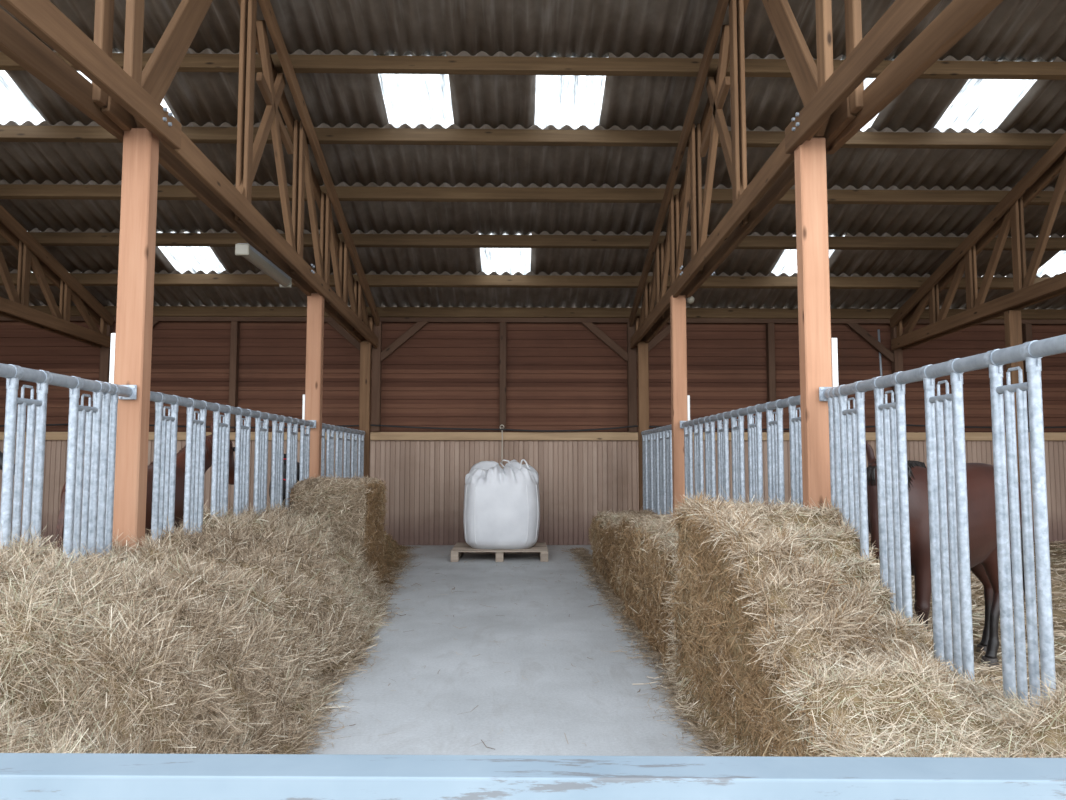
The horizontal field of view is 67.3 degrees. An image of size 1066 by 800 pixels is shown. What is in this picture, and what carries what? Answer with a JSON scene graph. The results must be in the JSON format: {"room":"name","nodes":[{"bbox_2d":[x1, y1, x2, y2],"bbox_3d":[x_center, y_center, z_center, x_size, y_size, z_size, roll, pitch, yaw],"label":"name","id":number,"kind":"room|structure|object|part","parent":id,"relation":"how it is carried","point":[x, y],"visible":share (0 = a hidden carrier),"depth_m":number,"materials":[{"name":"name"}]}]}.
{"room":"farm building","nodes":[
{"label":"farm building","id":0,"kind":"room"},
{"bbox_2d":[302,545,708,755],"bbox_3d":[-0.288,1.725,4.609,20.400,0.150,15.460,0,-4,-1],"label":"floor","id":1,"kind":"structure","parent":0,"point":[555,697],"depth_m":4.88,"materials":[{"name":"concrete"}]},
{"bbox_2d":[0,363,136,564],"bbox_3d":[-2.301,0.627,2.694,0.100,1.712,3.752,0,-4,-1],"label":"fence","id":2,"kind":"object","parent":1,"relation":"on","point":[99,429],"visible":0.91,"depth_m":4.01,"materials":[{"name":"metal"}]},
{"bbox_3d":[-2.301,-0.185,2.749,0.060,0.060,3.740,0,-4,-1],"label":"rail","id":3,"kind":"part","parent":2,"relation":"part of","materials":[{"name":"metal"}]},
{"bbox_2d":[0,686,197,753],"bbox_3d":[-1.673,1.072,1.825,1.942,0.736,2.328,0,-4,-1],"label":"hay","id":4,"kind":"object","parent":1,"relation":"on","point":[16,737],"visible":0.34,"depth_m":2.51},
{"bbox_2d":[109,128,158,553],"bbox_3d":[-2.368,0.016,4.689,0.196,3.270,0.119,0,-4,-1],"label":"timber post","id":5,"kind":"object","parent":1,"relation":"on","point":[138,212],"depth_m":4.68,"materials":[{"name":"brown wood"}]},
{"bbox_3d":[-2.450,-0.236,4.674,0.032,0.310,0.033,0,-4,-1],"label":"marker strip","id":6,"kind":"part","parent":5,"relation":"part of","materials":[{"name":"white plastic"}]},
{"bbox_2d":[0,495,394,753],"bbox_3d":[-1.780,1.175,5.237,1.806,1.039,5.538,0,-4,-1],"label":"hay","id":7,"kind":"object","parent":1,"relation":"on","point":[224,633],"visible":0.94,"depth_m":3.43},
{"bbox_2d":[150,391,315,543],"bbox_3d":[-2.377,0.929,6.720,0.100,1.712,3.907,0,-4,-1],"label":"fence","id":8,"kind":"object","parent":1,"relation":"on","point":[165,434],"visible":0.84,"depth_m":5.99,"materials":[{"name":"metal"}]},
{"bbox_3d":[-2.377,0.117,6.772,0.060,0.060,3.890,0,-4,-1],"label":"rail","id":9,"kind":"part","parent":8,"relation":"part of","materials":[{"name":"metal"}]},
{"bbox_2d":[302,293,323,478],"bbox_3d":[-2.440,0.386,8.822,0.194,3.150,0.119,0,-4,-1],"label":"timber post","id":10,"kind":"object","parent":1,"relation":"on","point":[314,334],"depth_m":8.82,"materials":[{"name":"brown wood"}]},
{"bbox_3d":[-2.521,0.089,8.811,0.030,0.300,0.033,0,-4,-1],"label":"marker strip","id":11,"kind":"part","parent":10,"relation":"part of","materials":[{"name":"white plastic"}]},
{"bbox_2d":[287,472,388,586],"bbox_3d":[-1.948,1.313,8.051,0.941,1.186,1.150,0,-4,-1],"label":"hay bale","id":12,"kind":"object","parent":1,"relation":"on","point":[355,507],"visible":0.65,"depth_m":7.63},
{"bbox_2d":[321,423,364,479],"bbox_3d":[-2.443,1.197,10.230,0.066,1.704,2.690,0,-4,-1],"label":"fence","id":13,"kind":"object","parent":1,"relation":"on","point":[342,454],"visible":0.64,"depth_m":10.16,"materials":[{"name":"metal"}]},
{"bbox_3d":[-2.443,0.381,10.291,0.060,0.060,2.690,0,-4,-1],"label":"rail","id":14,"kind":"part","parent":13,"relation":"part of","materials":[{"name":"metal"}]},
{"bbox_2d":[289,545,422,753],"bbox_3d":[-1.273,1.759,6.528,0.568,0.066,11.028,0,-4,-5],"label":"stalks","id":15,"kind":"object","parent":1,"relation":"on","point":[396,570],"visible":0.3,"depth_m":4.88},
{"bbox_2d":[359,340,371,477],"bbox_3d":[-2.470,0.648,11.720,0.150,3.060,0.108,0,-4,-1],"label":"timber post","id":16,"kind":"object","parent":1,"relation":"on","point":[365,346],"visible":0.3,"depth_m":11.72,"materials":[{"name":"brown wood"}]},
{"bbox_2d":[381,530,407,584],"bbox_3d":[-2.183,1.704,10.012,1.250,0.700,3.561,0,-4,-6],"label":"hay","id":17,"kind":"object","parent":1,"relation":"on","point":[391,547],"visible":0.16,"depth_m":10.18},
{"bbox_2d":[451,542,547,561],"bbox_3d":[-0.438,2.036,10.732,1.250,0.143,1.005,0,-4,-1],"label":"wooden pallet","id":18,"kind":"object","parent":1,"relation":"on","point":[458,549],"visible":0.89,"depth_m":10.25,"materials":[{"name":"beige wood"}]},
{"bbox_2d":[463,459,539,548],"bbox_3d":[-0.420,1.385,10.819,1.042,1.167,1.044,0,-4,-1],"label":"bag","id":19,"kind":"object","parent":18,"relation":"on","point":[501,510],"visible":1,"depth_m":10.35,"materials":[{"name":"white fabric"}]},
{"bbox_2d":[346,549,697,748],"bbox_3d":[-0.295,1.820,7.234,2.274,0.050,9.737,0,-4,-1],"label":"stalks","id":20,"kind":"object","parent":1,"relation":"on","point":[548,549],"visible":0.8,"depth_m":6.18},
{"bbox_2d":[0,753,1065,799],"bbox_3d":[-0.115,0.859,0.751,3.900,1.000,0.061,0,-4,1],"label":"rail","id":21,"kind":"object","parent":1,"relation":"on","point":[23,776],"visible":1,"depth_m":0.76,"materials":[{"name":"metal"}]},
{"bbox_2d":[585,508,666,599],"bbox_3d":[1.168,1.588,8.742,1.022,0.741,3.123,0,-4,-1],"label":"hay bale","id":22,"kind":"object","parent":1,"relation":"on","point":[604,538],"visible":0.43,"depth_m":8.60},
{"bbox_2d":[637,341,648,511],"bbox_3d":[1.635,0.654,11.797,0.150,3.060,0.108,0,-4,-1],"label":"timber post","id":23,"kind":"object","parent":1,"relation":"on","point":[642,347],"visible":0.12,"depth_m":11.80,"materials":[{"name":"brown wood"}]},
{"bbox_2d":[613,510,678,670],"bbox_3d":[1.225,1.317,6.078,1.068,0.882,2.696,0,-4,-1],"label":"hay bale","id":24,"kind":"object","parent":1,"relation":"on","point":[645,548],"visible":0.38,"depth_m":5.80},
{"bbox_2d":[561,547,732,755],"bbox_3d":[0.678,1.752,6.405,0.495,0.060,10.699,0,-4,-1],"label":"stalks","id":25,"kind":"object","parent":1,"relation":"on","point":[584,555],"visible":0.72,"depth_m":5.54},
{"bbox_2d":[641,425,672,516],"bbox_3d":[1.641,1.204,10.321,0.066,1.704,2.678,0,-4,-1],"label":"fence","id":26,"kind":"object","parent":1,"relation":"on","point":[656,442],"visible":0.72,"depth_m":10.47,"materials":[{"name":"metal"}]},
{"bbox_3d":[1.641,0.387,10.378,0.060,0.060,2.670,0,-4,-1],"label":"rail","id":27,"kind":"part","parent":26,"relation":"part of","materials":[{"name":"metal"}]},
{"bbox_2d":[670,295,689,516],"bbox_3d":[1.653,0.394,8.928,0.189,3.150,0.115,0,-4,-1],"label":"timber post","id":28,"kind":"object","parent":1,"relation":"on","point":[679,409],"depth_m":8.91,"materials":[{"name":"brown wood"}]},
{"bbox_3d":[1.733,0.097,8.920,0.030,0.300,0.033,0,-4,-1],"label":"marker strip","id":29,"kind":"part","parent":28,"relation":"part of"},
{"bbox_2d":[686,296,693,303],"bbox_3d":[1.766,-1.129,9.014,0.105,0.090,0.090,0,-4,-1],"label":"round lamp","id":30,"kind":"object","parent":28,"relation":"attached to","point":[690,300],"visible":0.87,"depth_m":8.98,"materials":[{"name":"white plastic"}]},
{"bbox_2d":[680,395,802,506],"bbox_3d":[1.706,0.939,6.848,0.100,1.712,3.872,0,-4,-1],"label":"fence","id":31,"kind":"object","parent":1,"relation":"on","point":[775,447],"visible":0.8,"depth_m":6.52,"materials":[{"name":"metal"}]},
{"bbox_3d":[1.706,0.126,6.898,0.060,0.060,3.850,0,-4,-1],"label":"rail","id":32,"kind":"part","parent":31,"relation":"part of","materials":[{"name":"metal"}]},
{"bbox_2d":[794,137,837,508],"bbox_3d":[1.726,0.026,4.819,0.191,3.270,0.126,0,-4,-1],"label":"timber post","id":33,"kind":"object","parent":1,"relation":"on","point":[813,281],"depth_m":4.82,"materials":[{"name":"brown wood"}]},
{"bbox_3d":[1.806,-0.222,4.793,0.032,0.300,0.033,0,-4,-1],"label":"marker strip","id":34,"kind":"part","parent":33,"relation":"part of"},
{"bbox_2d":[652,486,1065,757],"bbox_3d":[1.336,0.942,2.877,1.304,1.151,4.158,0,-4,-1],"label":"pile","id":35,"kind":"object","parent":1,"relation":"on","point":[789,642],"visible":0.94,"depth_m":3.19,"materials":[{"name":"beige plant"}]},
{"bbox_2d":[819,334,1065,706],"bbox_3d":[1.782,0.635,2.798,0.100,1.712,3.807,0,-4,-1],"label":"fence","id":36,"kind":"object","parent":1,"relation":"on","point":[847,439],"visible":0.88,"depth_m":3.32,"materials":[{"name":"metal"}]},
{"bbox_3d":[1.782,-0.177,2.850,0.060,0.060,3.790,0,-4,-1],"label":"rail","id":37,"kind":"part","parent":36,"relation":"part of","materials":[{"name":"metal"}]},
{"bbox_2d":[869,539,1065,705],"bbox_3d":[5.802,1.617,5.548,8.144,0.205,13.324,0,-4,-1],"label":"bedding","id":38,"kind":"object","parent":1,"relation":"on","point":[1057,550],"visible":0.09,"depth_m":6.18,"materials":[{"name":"beige plant"}]},
{"bbox_2d":[866,441,1024,667],"bbox_3d":[2.517,0.950,4.926,1.606,1.377,0.485,2,-5,-28],"label":"horse","id":39,"kind":"object","parent":38,"relation":"on","point":[980,476],"visible":0.27,"depth_m":4.76},
{"bbox_2d":[1004,310,1023,483],"bbox_3d":[5.744,0.470,9.470,0.150,3.080,0.108,0,-4,-1],"label":"timber post","id":40,"kind":"object","parent":1,"relation":"on","point":[1012,318],"visible":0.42,"depth_m":9.51,"materials":[{"name":"brown wood"}]},
{"bbox_3d":[-6.404,1.598,5.338,8.119,0.212,13.318,0,-4,-1],"label":"bedding","id":41,"kind":"object","parent":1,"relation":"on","visible":0},
{"bbox_2d":[0,451,14,472],"bbox_3d":[-5.466,1.017,6.951,1.968,1.547,0.477,0,-4,-3],"label":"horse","id":42,"kind":"object","parent":41,"relation":"on","point":[1,453],"visible":0.16,"depth_m":6.92},
{"bbox_2d":[55,422,234,552],"bbox_3d":[-2.956,0.940,6.235,0.492,1.594,1.993,-1,-4,9],"label":"horse","id":43,"kind":"object","parent":41,"relation":"on","point":[180,457],"visible":0.16,"depth_m":6.24},
{"bbox_2d":[269,454,299,508],"bbox_3d":[-2.881,1.258,9.409,0.469,1.435,1.987,1,-4,-13],"label":"horse","id":44,"kind":"object","parent":41,"relation":"on","point":[284,456],"visible":0.09,"depth_m":8.62},
{"bbox_2d":[0,0,1065,308],"bbox_3d":[-0.401,-3.358,7.667,20.475,3.236,10.302,0,-4,-1],"label":"ceiling","id":45,"kind":"structure","parent":0,"point":[1028,29],"depth_m":9.11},
{"bbox_2d":[0,70,44,124],"bbox_3d":[-5.573,-3.145,8.120,0.700,0.362,1.050,0,-4,-1],"label":"window","id":46,"kind":"structure","parent":45,"relation":"attached to","point":[15,106],"depth_m":8.34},
{"bbox_2d":[77,48,174,117],"bbox_3d":[-4.173,-3.143,8.146,0.700,0.362,1.050,0,-4,-1],"label":"window","id":47,"kind":"structure","parent":45,"relation":"attached to","point":[115,50],"depth_m":7.96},
{"bbox_2d":[156,229,224,273],"bbox_3d":[-4.753,-2.015,11.000,0.700,0.368,1.070,0,-4,-1],"label":"window","id":48,"kind":"structure","parent":45,"relation":"attached to","point":[183,258],"depth_m":11.11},
{"bbox_2d":[373,51,453,127],"bbox_3d":[-1.199,-3.139,8.202,0.700,0.362,1.050,0,-4,-1],"label":"window","id":49,"kind":"structure","parent":45,"relation":"attached to","point":[413,100],"depth_m":8.26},
{"bbox_2d":[479,231,531,274],"bbox_3d":[-0.379,-2.009,11.081,0.700,0.368,1.070,0,-4,-1],"label":"window","id":50,"kind":"structure","parent":45,"relation":"attached to","point":[499,260],"depth_m":11.19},
{"bbox_2d":[535,52,608,128],"bbox_3d":[0.376,-3.137,8.231,0.700,0.362,1.050,0,-4,-1],"label":"window","id":51,"kind":"structure","parent":45,"relation":"attached to","point":[574,101],"depth_m":8.29,"materials":[{"name":"white plastic"}]},
{"bbox_2d":[771,233,846,275],"bbox_3d":[3.820,-2.003,11.159,0.700,0.368,1.070,0,-4,-1],"label":"window","id":52,"kind":"structure","parent":45,"relation":"attached to","point":[787,263],"depth_m":11.31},
{"bbox_2d":[841,55,896,130],"bbox_3d":[3.350,-3.133,8.287,0.700,0.362,1.050,0,-4,-1],"label":"window","id":53,"kind":"structure","parent":45,"relation":"attached to","point":[867,81],"depth_m":8.12,"materials":[{"name":"white plastic"}]},
{"bbox_2d":[934,56,1055,131],"bbox_3d":[4.750,-3.131,8.313,0.700,0.362,1.050,0,-4,-1],"label":"window","id":54,"kind":"structure","parent":45,"relation":"attached to","point":[981,103],"depth_m":8.37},
{"bbox_2d":[1037,251,1065,276],"bbox_3d":[7.670,-1.998,11.231,0.700,0.368,1.070,0,-4,-1],"label":"window","id":55,"kind":"structure","parent":45,"relation":"attached to","point":[1055,265],"depth_m":11.45,"materials":[{"name":"white plastic"}]},
{"bbox_2d":[0,322,1065,544],"bbox_3d":[-0.432,0.411,12.421,20.400,3.638,0.094,0,-4,-1],"label":"wall","id":56,"kind":"structure","parent":0,"point":[560,376],"depth_m":12.41,"materials":[{"name":"brown wood"}]},
{"bbox_2d":[99,323,112,382],"bbox_3d":[-6.549,0.497,12.182,0.130,3.430,0.110,0,-4,-1],"label":"trim","id":57,"kind":"structure","parent":56,"relation":"attached to","point":[104,370],"depth_m":12.21,"materials":[{"name":"brown wood"}]},
{"bbox_2d":[0,205,113,347],"bbox_3d":[-6.452,-2.963,7.272,0.342,3.576,10.302,0,-4,-1],"label":"roof truss","id":58,"kind":"object","parent":57,"relation":"on","point":[32,253],"visible":0.98,"depth_m":10.64,"materials":[{"name":"wood"}]},
{"bbox_3d":[-6.540,-1.553,10.224,0.035,0.980,0.120,0,-4,-1],"label":"web post","id":59,"kind":"part","parent":58,"relation":"part of","materials":[{"name":"brown wood"}]},
{"bbox_3d":[-6.480,-1.552,10.225,0.035,0.980,0.120,0,-4,-1],"label":"web post","id":60,"kind":"part","parent":58,"relation":"part of","materials":[{"name":"brown wood"}]},
{"bbox_3d":[-6.557,-1.321,11.159,0.035,0.714,0.120,0,-4,-1],"label":"web post","id":61,"kind":"part","parent":58,"relation":"part of","materials":[{"name":"brown wood"}]},
{"bbox_3d":[-6.497,-1.320,11.161,0.035,0.714,0.120,0,-4,-1],"label":"web post","id":62,"kind":"part","parent":58,"relation":"part of","materials":[{"name":"brown wood"}]},
{"bbox_3d":[-6.547,-1.064,12.193,0.050,0.420,0.120,0,-4,-1],"label":"web post","id":63,"kind":"part","parent":58,"relation":"part of","materials":[{"name":"brown wood"}]},
{"bbox_2d":[229,321,239,431],"bbox_3d":[-4.600,-0.361,12.303,0.100,1.700,0.120,0,-4,-1],"label":"trim","id":64,"kind":"structure","parent":56,"relation":"attached to","point":[235,325],"depth_m":12.27,"materials":[{"name":"brown wood"}]},
{"bbox_2d":[327,322,371,360],"bbox_3d":[-2.880,-1.008,12.363,0.924,0.816,0.050,0,-4,-1],"label":"trim","id":65,"kind":"structure","parent":56,"relation":"attached to","point":[335,325],"depth_m":12.34,"materials":[{"name":"brown wood"}]},
{"bbox_2d":[371,322,381,431],"bbox_3d":[-2.410,-0.359,12.323,0.130,1.700,0.110,0,-4,-1],"label":"trim","id":66,"kind":"structure","parent":56,"relation":"attached to","point":[376,352],"depth_m":12.27,"materials":[{"name":"brown wood"}]},
{"bbox_2d":[0,0,379,347],"bbox_3d":[-2.383,-2.958,7.348,0.342,3.576,10.302,0,-4,-1],"label":"roof truss","id":67,"kind":"object","parent":66,"relation":"on","point":[119,100],"visible":0.91,"depth_m":6.10,"materials":[{"name":"wood"}]},
{"bbox_3d":[-2.417,-2.958,4.570,0.050,2.630,0.120,0,-4,-1],"label":"web post","id":68,"kind":"part","parent":67,"relation":"part of","materials":[{"name":"brown wood"}]},
{"bbox_3d":[-2.247,-2.958,4.573,0.050,2.630,0.120,0,-4,-1],"label":"web post","id":69,"kind":"part","parent":67,"relation":"part of","materials":[{"name":"brown wood"}]},
{"bbox_3d":[-2.400,-2.463,6.609,0.035,2.030,0.120,0,-4,-1],"label":"web post","id":70,"kind":"part","parent":67,"relation":"part of","materials":[{"name":"brown wood"}]},
{"bbox_3d":[-2.340,-2.463,6.610,0.035,2.030,0.120,0,-4,-1],"label":"web post","id":71,"kind":"part","parent":67,"relation":"part of","materials":[{"name":"brown wood"}]},
{"bbox_2d":[235,243,291,287],"bbox_3d":[-2.488,-1.236,7.453,0.120,0.107,1.305,0,-4,-1],"label":"strip light","id":72,"kind":"object","parent":67,"relation":"attached to","point":[246,250],"visible":1,"depth_m":7.27,"materials":[{"name":"metal"}]},
{"bbox_3d":[-2.430,-2.072,8.184,0.035,1.582,0.120,0,-4,-1],"label":"web post","id":73,"kind":"part","parent":67,"relation":"part of","materials":[{"name":"brown wood"}]},
{"bbox_3d":[-2.370,-2.072,8.185,0.035,1.582,0.120,0,-4,-1],"label":"web post","id":74,"kind":"part","parent":67,"relation":"part of","materials":[{"name":"brown wood"}]},
{"bbox_3d":[-2.452,-1.791,9.316,0.035,1.260,0.120,0,-4,-1],"label":"web post","id":75,"kind":"part","parent":67,"relation":"part of","materials":[{"name":"brown wood"}]},
{"bbox_3d":[-2.392,-1.791,9.317,0.035,1.260,0.120,0,-4,-1],"label":"web post","id":76,"kind":"part","parent":67,"relation":"part of","materials":[{"name":"brown wood"}]},
{"bbox_3d":[-2.470,-1.547,10.300,0.035,0.980,0.120,0,-4,-1],"label":"web post","id":77,"kind":"part","parent":67,"relation":"part of","materials":[{"name":"brown wood"}]},
{"bbox_3d":[-2.410,-1.547,10.301,0.035,0.980,0.120,0,-4,-1],"label":"web post","id":78,"kind":"part","parent":67,"relation":"part of","materials":[{"name":"brown wood"}]},
{"bbox_3d":[-2.488,-1.315,11.235,0.035,0.714,0.120,0,-4,-1],"label":"web post","id":79,"kind":"part","parent":67,"relation":"part of","materials":[{"name":"brown wood"}]},
{"bbox_3d":[-2.428,-1.315,11.236,0.035,0.714,0.120,0,-4,-1],"label":"web post","id":80,"kind":"part","parent":67,"relation":"part of","materials":[{"name":"brown wood"}]},
{"bbox_3d":[-2.478,-1.058,12.269,0.050,0.420,0.120,0,-4,-1],"label":"web post","id":81,"kind":"part","parent":67,"relation":"part of","materials":[{"name":"brown wood"}]},
{"bbox_2d":[0,273,1047,289],"bbox_3d":[-0.412,-1.708,11.524,20.360,0.176,0.117,0,-4,-1],"label":"roof purlin","id":82,"kind":"structure","parent":67,"relation":"on","point":[244,280],"depth_m":11.49,"materials":[{"name":"brown wood"}]},
{"bbox_2d":[0,125,1062,148],"bbox_3d":[-0.357,-2.841,8.652,20.360,0.176,0.117,0,-4,-1],"label":"roof purlin","id":83,"kind":"structure","parent":67,"relation":"on","point":[8,133],"depth_m":8.62,"materials":[{"name":"brown wood"}]},
{"bbox_2d":[0,52,1065,79],"bbox_3d":[-0.339,-3.217,7.697,20.360,0.176,0.117,0,-4,-1],"label":"roof purlin","id":84,"kind":"structure","parent":67,"relation":"on","point":[354,64],"depth_m":7.67,"materials":[{"name":"brown wood"}]},
{"bbox_2d":[0,184,1065,204],"bbox_3d":[-0.376,-2.464,9.606,20.360,0.176,0.117,0,-4,-1],"label":"roof purlin","id":85,"kind":"structure","parent":67,"relation":"on","point":[7,191],"depth_m":9.58,"materials":[{"name":"brown wood"}]},
{"bbox_2d":[0,232,1065,250],"bbox_3d":[-0.394,-2.092,10.550,20.360,0.176,0.117,0,-4,-1],"label":"roof purlin","id":86,"kind":"structure","parent":67,"relation":"on","point":[44,238],"depth_m":10.52,"materials":[{"name":"brown wood"}]},
{"bbox_2d":[29,306,1065,319],"bbox_3d":[-0.430,-1.351,12.430,20.360,0.176,0.117,0,-4,-1],"label":"roof purlin","id":87,"kind":"structure","parent":67,"relation":"on","point":[158,311],"depth_m":12.40,"materials":[{"name":"brown wood"}]},
{"bbox_2d":[381,322,427,360],"bbox_3d":[-1.940,-1.007,12.381,0.924,0.816,0.050,0,-4,-1],"label":"trim","id":88,"kind":"structure","parent":56,"relation":"attached to","point":[416,327],"depth_m":12.35,"materials":[{"name":"brown wood"}]},
{"bbox_2d":[499,322,505,431],"bbox_3d":[-0.465,-0.355,12.380,0.100,1.700,0.120,0,-4,-1],"label":"trim","id":89,"kind":"structure","parent":56,"relation":"attached to","point":[502,415],"depth_m":12.32,"materials":[{"name":"brown wood"}]},
{"bbox_2d":[0,432,1065,440],"bbox_3d":[-0.431,0.558,12.327,20.400,0.125,0.075,0,-4,-1],"label":"trim","id":90,"kind":"structure","parent":56,"relation":"attached to","point":[870,436],"depth_m":12.30,"materials":[{"name":"brown wood"}]},
{"bbox_2d":[0,316,1065,324],"bbox_3d":[-0.430,-1.272,12.449,20.400,0.140,0.100,0,-4,-1],"label":"trim","id":91,"kind":"structure","parent":56,"relation":"attached to","point":[72,318],"depth_m":12.42,"materials":[{"name":"brown wood"}]},
{"bbox_2d":[0,423,1065,431],"bbox_3d":[-0.429,0.415,12.237,20.201,0.141,0.028,0,-4,-1],"label":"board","id":92,"kind":"object","parent":56,"relation":"attached to","point":[67,423],"visible":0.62,"depth_m":12.23,"materials":[{"name":"brown wood"}]},
{"bbox_2d":[500,425,503,468],"bbox_3d":[-0.474,0.794,12.213,0.076,0.843,0.028,0,-4,-1],"label":"rope","id":93,"kind":"object","parent":92,"relation":"hanging from","point":[500,425],"visible":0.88,"depth_m":12.22,"materials":[{"name":"beige"}]},
{"bbox_2d":[581,322,627,361],"bbox_3d":[1.065,-1.003,12.437,0.924,0.816,0.050,0,-4,-1],"label":"trim","id":94,"kind":"structure","parent":56,"relation":"attached to","point":[594,329],"depth_m":12.41,"materials":[{"name":"brown wood"}]},
{"bbox_2d":[627,322,636,431],"bbox_3d":[1.535,-0.354,12.397,0.130,1.700,0.110,0,-4,-1],"label":"trim","id":95,"kind":"structure","parent":56,"relation":"attached to","point":[632,360],"depth_m":12.34,"materials":[{"name":"brown wood"}]},
{"bbox_2d":[629,0,1002,348],"bbox_3d":[1.701,-2.952,7.424,0.342,3.576,10.302,0,-4,-1],"label":"roof truss","id":96,"kind":"object","parent":95,"relation":"on","point":[837,106],"visible":0.93,"depth_m":5.76,"materials":[{"name":"wood"}]},
{"bbox_3d":[1.607,-1.052,12.345,0.050,0.420,0.120,0,-4,-1],"label":"web post","id":97,"kind":"part","parent":96,"relation":"part of","materials":[{"name":"brown wood"}]},
{"bbox_3d":[1.596,-1.309,11.311,0.035,0.714,0.120,0,-4,-1],"label":"web post","id":98,"kind":"part","parent":96,"relation":"part of","materials":[{"name":"brown wood"}]},
{"bbox_3d":[1.656,-1.309,11.312,0.035,0.714,0.120,0,-4,-1],"label":"web post","id":99,"kind":"part","parent":96,"relation":"part of","materials":[{"name":"brown wood"}]},
{"bbox_3d":[1.614,-1.541,10.376,0.035,0.980,0.120,0,-4,-1],"label":"web post","id":100,"kind":"part","parent":96,"relation":"part of","materials":[{"name":"brown wood"}]},
{"bbox_3d":[1.674,-1.541,10.377,0.035,0.980,0.120,0,-4,-1],"label":"web post","id":101,"kind":"part","parent":96,"relation":"part of","materials":[{"name":"brown wood"}]},
{"bbox_3d":[1.633,-1.786,9.392,0.035,1.260,0.120,0,-4,-1],"label":"web post","id":102,"kind":"part","parent":96,"relation":"part of","materials":[{"name":"brown wood"}]},
{"bbox_3d":[1.693,-1.785,9.393,0.035,1.260,0.120,0,-4,-1],"label":"web post","id":103,"kind":"part","parent":96,"relation":"part of","materials":[{"name":"brown wood"}]},
{"bbox_3d":[1.654,-2.066,8.260,0.035,1.582,0.120,0,-4,-1],"label":"web post","id":104,"kind":"part","parent":96,"relation":"part of","materials":[{"name":"brown wood"}]},
{"bbox_3d":[1.714,-2.066,8.261,0.035,1.582,0.120,0,-4,-1],"label":"web post","id":105,"kind":"part","parent":96,"relation":"part of","materials":[{"name":"brown wood"}]},
{"bbox_3d":[1.684,-2.457,6.685,0.035,2.030,0.120,0,-4,-1],"label":"web post","id":106,"kind":"part","parent":96,"relation":"part of","materials":[{"name":"brown wood"}]},
{"bbox_3d":[1.744,-2.457,6.686,0.035,2.030,0.120,0,-4,-1],"label":"web post","id":107,"kind":"part","parent":96,"relation":"part of","materials":[{"name":"brown wood"}]},
{"bbox_3d":[1.668,-2.953,4.646,0.050,2.630,0.120,0,-4,-1],"label":"web post","id":108,"kind":"part","parent":96,"relation":"part of","materials":[{"name":"brown wood"}]},
{"bbox_3d":[1.838,-2.952,4.649,0.050,2.630,0.120,0,-4,-1],"label":"web post","id":109,"kind":"part","parent":96,"relation":"part of","materials":[{"name":"brown wood"}]},
{"bbox_2d":[636,324,669,357],"bbox_3d":[2.005,-1.001,12.454,0.924,0.816,0.050,0,-4,-1],"label":"trim","id":110,"kind":"structure","parent":56,"relation":"attached to","point":[666,331],"depth_m":12.43,"materials":[{"name":"brown wood"}]},
{"bbox_2d":[766,323,775,420],"bbox_3d":[3.709,-0.349,12.457,0.100,1.700,0.120,0,-4,-1],"label":"trim","id":111,"kind":"structure","parent":56,"relation":"attached to","point":[770,336],"depth_m":12.43,"materials":[{"name":"brown wood"}]},
{"bbox_2d":[846,323,893,361],"bbox_3d":[5.219,-0.997,12.514,0.924,0.816,0.050,0,-4,-1],"label":"trim","id":112,"kind":"structure","parent":56,"relation":"attached to","point":[856,327],"depth_m":12.49,"materials":[{"name":"brown wood"}]},
{"bbox_2d":[877,329,881,375],"bbox_3d":[5.467,-0.611,12.575,0.076,1.002,0.036,0,-4,-1],"label":"conduit pipe","id":113,"kind":"object","parent":56,"relation":"attached to","point":[878,331],"visible":0.45,"depth_m":12.57,"materials":[{"name":"metal"}]},
{"bbox_2d":[891,326,902,401],"bbox_3d":[5.689,0.515,12.410,0.130,3.430,0.110,0,-4,-1],"label":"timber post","id":114,"kind":"structure","parent":56,"relation":"attached to","point":[897,365],"depth_m":12.45,"materials":[{"name":"brown wood"}]},
{"bbox_2d":[890,132,1065,349],"bbox_3d":[5.785,-2.946,7.500,0.342,3.576,10.302,0,-4,-1],"label":"roof truss","id":115,"kind":"object","parent":114,"relation":"on","point":[1008,213],"visible":1,"depth_m":9.89,"materials":[{"name":"wood"}]},
{"bbox_3d":[5.691,-1.047,12.422,0.050,0.420,0.120,0,-4,-1],"label":"web post","id":116,"kind":"part","parent":115,"relation":"part of","materials":[{"name":"brown wood"}]},
{"bbox_3d":[5.681,-1.303,11.387,0.035,0.714,0.120,0,-4,-1],"label":"web post","id":117,"kind":"part","parent":115,"relation":"part of","materials":[{"name":"brown wood"}]},
{"bbox_3d":[5.740,-1.303,11.389,0.035,0.714,0.120,0,-4,-1],"label":"web post","id":118,"kind":"part","parent":115,"relation":"part of","materials":[{"name":"brown wood"}]},
{"bbox_3d":[5.698,-1.536,10.452,0.035,0.980,0.120,0,-4,-1],"label":"web post","id":119,"kind":"part","parent":115,"relation":"part of","materials":[{"name":"brown wood"}]},
{"bbox_3d":[5.758,-1.535,10.454,0.035,0.980,0.120,0,-4,-1],"label":"web post","id":120,"kind":"part","parent":115,"relation":"part of","materials":[{"name":"brown wood"}]},
{"bbox_3d":[5.717,-1.780,9.468,0.035,1.260,0.120,0,-4,-1],"label":"web post","id":121,"kind":"part","parent":115,"relation":"part of","materials":[{"name":"brown wood"}]},
{"bbox_3d":[5.777,-1.780,9.469,0.035,1.260,0.120,0,-4,-1],"label":"web post","id":122,"kind":"part","parent":115,"relation":"part of","materials":[{"name":"brown wood"}]},
{"bbox_2d":[1022,324,1031,431],"bbox_3d":[7.768,-0.344,12.533,0.100,1.700,0.120,0,-4,-1],"label":"trim","id":123,"kind":"structure","parent":56,"relation":"attached to","point":[1026,328],"depth_m":12.53,"materials":[{"name":"brown wood"}]}
]}

